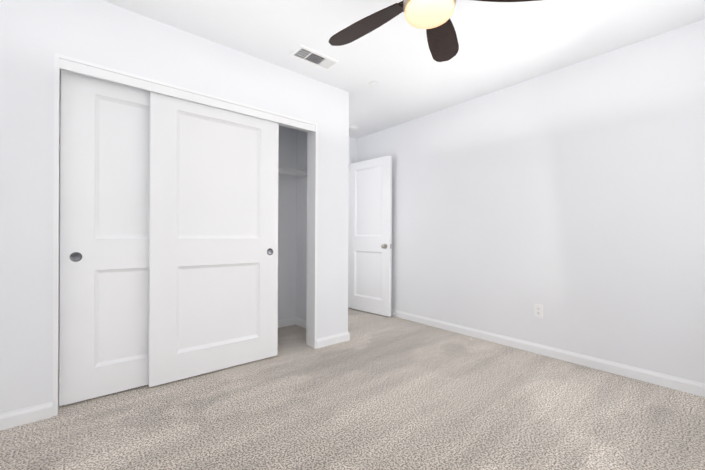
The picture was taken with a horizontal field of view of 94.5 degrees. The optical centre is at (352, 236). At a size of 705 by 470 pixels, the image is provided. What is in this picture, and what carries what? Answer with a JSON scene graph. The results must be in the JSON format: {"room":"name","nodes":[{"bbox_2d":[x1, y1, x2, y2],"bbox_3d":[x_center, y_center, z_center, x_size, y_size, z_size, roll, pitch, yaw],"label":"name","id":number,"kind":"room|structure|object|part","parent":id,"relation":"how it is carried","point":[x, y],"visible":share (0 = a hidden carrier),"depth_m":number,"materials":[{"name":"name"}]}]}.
{"room":"empty bedroom","nodes":[
{"label":"empty bedroom","id":0,"kind":"room"},
{"bbox_2d":[0,0,348,413],"bbox_3d":[-1.098,-0.205,2.414,2.640,2.440,0.140,0,0,-40],"label":"wall","id":1,"kind":"structure","parent":0,"point":[35,35],"depth_m":1.84,"materials":[{"name":"paint"}]},
{"bbox_2d":[0,401,52,430],"bbox_3d":[-1.865,0.970,1.681,0.470,0.083,0.013,0,0,-40],"label":"baseboard","id":2,"kind":"structure","parent":1,"relation":"attached to","point":[19,417],"depth_m":1.76,"materials":[{"name":"paint"}]},
{"bbox_2d":[59,70,149,405],"bbox_3d":[-1.374,0.009,2.227,0.930,1.985,0.041,0,0,-40],"label":"closet door","id":3,"kind":"structure","parent":1,"relation":"in","point":[104,233],"depth_m":2.05,"materials":[{"name":"paint"}]},
{"bbox_2d":[53,53,317,415],"bbox_3d":[-1.048,-0.008,2.454,1.770,2.045,0.144,0,0,-40],"label":"trim","id":4,"kind":"structure","parent":1,"relation":"attached to","point":[74,65],"depth_m":2.24,"materials":[{"name":"paint"}]},
{"bbox_2d":[148,92,278,386],"bbox_3d":[-0.998,0.011,2.473,0.930,1.985,0.041,0,0,-40],"label":"closet door","id":5,"kind":"structure","parent":1,"relation":"in","point":[213,238],"depth_m":2.42,"materials":[{"name":"paint"}]},
{"bbox_2d":[317,332,347,347],"bbox_3d":[-0.195,0.977,3.074,0.340,0.083,0.013,0,0,-40],"label":"baseboard","id":6,"kind":"structure","parent":1,"relation":"attached to","point":[338,338],"depth_m":3.07,"materials":[{"name":"paint"}]},
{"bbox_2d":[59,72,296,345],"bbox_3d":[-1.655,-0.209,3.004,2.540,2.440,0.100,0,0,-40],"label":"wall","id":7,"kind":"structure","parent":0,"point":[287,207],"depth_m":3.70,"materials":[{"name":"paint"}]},
{"bbox_2d":[278,317,295,327],"bbox_3d":[-1.510,0.970,3.057,2.240,0.083,0.013,0,0,-40],"label":"baseboard","id":8,"kind":"structure","parent":7,"relation":"attached to","point":[289,321],"depth_m":3.69,"materials":[{"name":"paint"}]},
{"bbox_2d":[278,166,306,180],"bbox_3d":[-1.405,-0.682,2.941,2.230,0.061,0.309,0,0,-40],"label":"wire shelf","id":9,"kind":"object","parent":7,"relation":"attached to","point":[285,171],"visible":0.15,"depth_m":3.46,"materials":[{"name":"white metal"}]},
{"bbox_2d":[296,130,306,319],"bbox_3d":[-0.478,-0.203,3.654,0.100,2.440,0.970,0,0,-40],"label":"wall","id":10,"kind":"structure","parent":0,"point":[301,269],"depth_m":3.69,"materials":[{"name":"paint"}]},
{"bbox_2d":[296,317,305,328],"bbox_3d":[-0.428,0.976,3.500,0.013,0.083,0.660,0,0,-40],"label":"baseboard","id":11,"kind":"structure","parent":10,"relation":"attached to","point":[300,322],"depth_m":3.68,"materials":[{"name":"paint"}]},
{"bbox_2d":[0,308,704,469],"bbox_3d":[-0.402,1.068,2.409,3.950,0.100,5.670,0,0,-40],"label":"floor","id":12,"kind":"structure","parent":0,"point":[378,392],"depth_m":1.84,"materials":[{"name":"carpet"}]},
{"bbox_2d":[349,137,357,162],"bbox_3d":[-0.378,-0.203,4.447,1.070,2.440,0.120,0,0,-40],"label":"wall","id":13,"kind":"structure","parent":0,"point":[353,149],"depth_m":4.69,"materials":[{"name":"paint"}]},
{"bbox_2d":[102,0,704,138],"bbox_3d":[-0.389,-1.472,2.407,3.950,0.100,5.670,0,0,-40],"label":"ceiling","id":14,"kind":"structure","parent":0,"point":[502,45],"depth_m":2.33,"materials":[{"name":"paint"}]},
{"bbox_2d":[289,44,339,69],"bbox_3d":[-0.301,-1.417,2.597,0.370,0.011,0.180,0,0,-40],"label":"ceiling vent","id":15,"kind":"object","parent":14,"relation":"in","point":[311,56],"visible":1,"depth_m":2.59,"materials":[{"name":"white plastic"}]},
{"bbox_2d":[349,125,357,129],"bbox_3d":[0.002,-1.404,4.224,0.132,0.034,0.132,0,0,-40],"label":"smoke detector","id":16,"kind":"object","parent":14,"relation":"attached to","point":[353,127],"visible":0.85,"depth_m":4.18,"materials":[{"name":"white plastic"}]},
{"bbox_2d":[369,81,377,85],"bbox_3d":[0.195,-1.414,3.010,0.082,0.010,0.082,0,0,-40],"label":"sprinkler","id":17,"kind":"object","parent":14,"relation":"attached to","point":[373,83],"visible":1,"depth_m":3.00,"materials":[{"name":"white plastic"}]},
{"bbox_2d":[329,0,540,61],"bbox_3d":[0.315,-1.213,1.521,1.217,0.408,1.212,0,0,-40],"label":"ceiling fan","id":18,"kind":"object","parent":14,"relation":"hanging from","point":[432,18],"visible":1,"depth_m":1.71,"materials":[{"name":"brown wood"}]},
{"bbox_3d":[0.356,-1.037,1.513,0.227,0.056,0.227,0,0,-40],"label":"globe","id":19,"kind":"part","parent":18,"relation":"part of","materials":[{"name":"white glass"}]},
{"bbox_2d":[358,19,704,383],"bbox_3d":[1.075,-0.195,3.634,0.120,2.440,5.670,0,0,-40],"label":"wall","id":20,"kind":"structure","parent":0,"point":[571,199],"depth_m":2.67,"materials":[{"name":"paint"}]},
{"bbox_2d":[348,155,391,316],"bbox_3d":[0.215,-0.007,4.367,0.748,2.030,0.162,0,0,44],"label":"entry door","id":21,"kind":"structure","parent":20,"relation":"in","point":[370,237],"depth_m":4.33,"materials":[{"name":"paint"}]},
{"bbox_2d":[534,304,542,317],"bbox_3d":[1.633,0.654,2.861,0.010,0.115,0.070,0,0,-40],"label":"outlet","id":22,"kind":"object","parent":20,"relation":"attached to","point":[538,310],"visible":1,"depth_m":2.86,"materials":[{"name":"white plastic"}]},
{"bbox_2d":[391,309,704,396],"bbox_3d":[1.406,0.986,3.122,0.020,0.083,4.210,0,0,-40],"label":"baseboard","id":23,"kind":"structure","parent":20,"relation":"attached to","point":[684,385],"depth_m":2.65,"materials":[{"name":"paint"}]}
]}

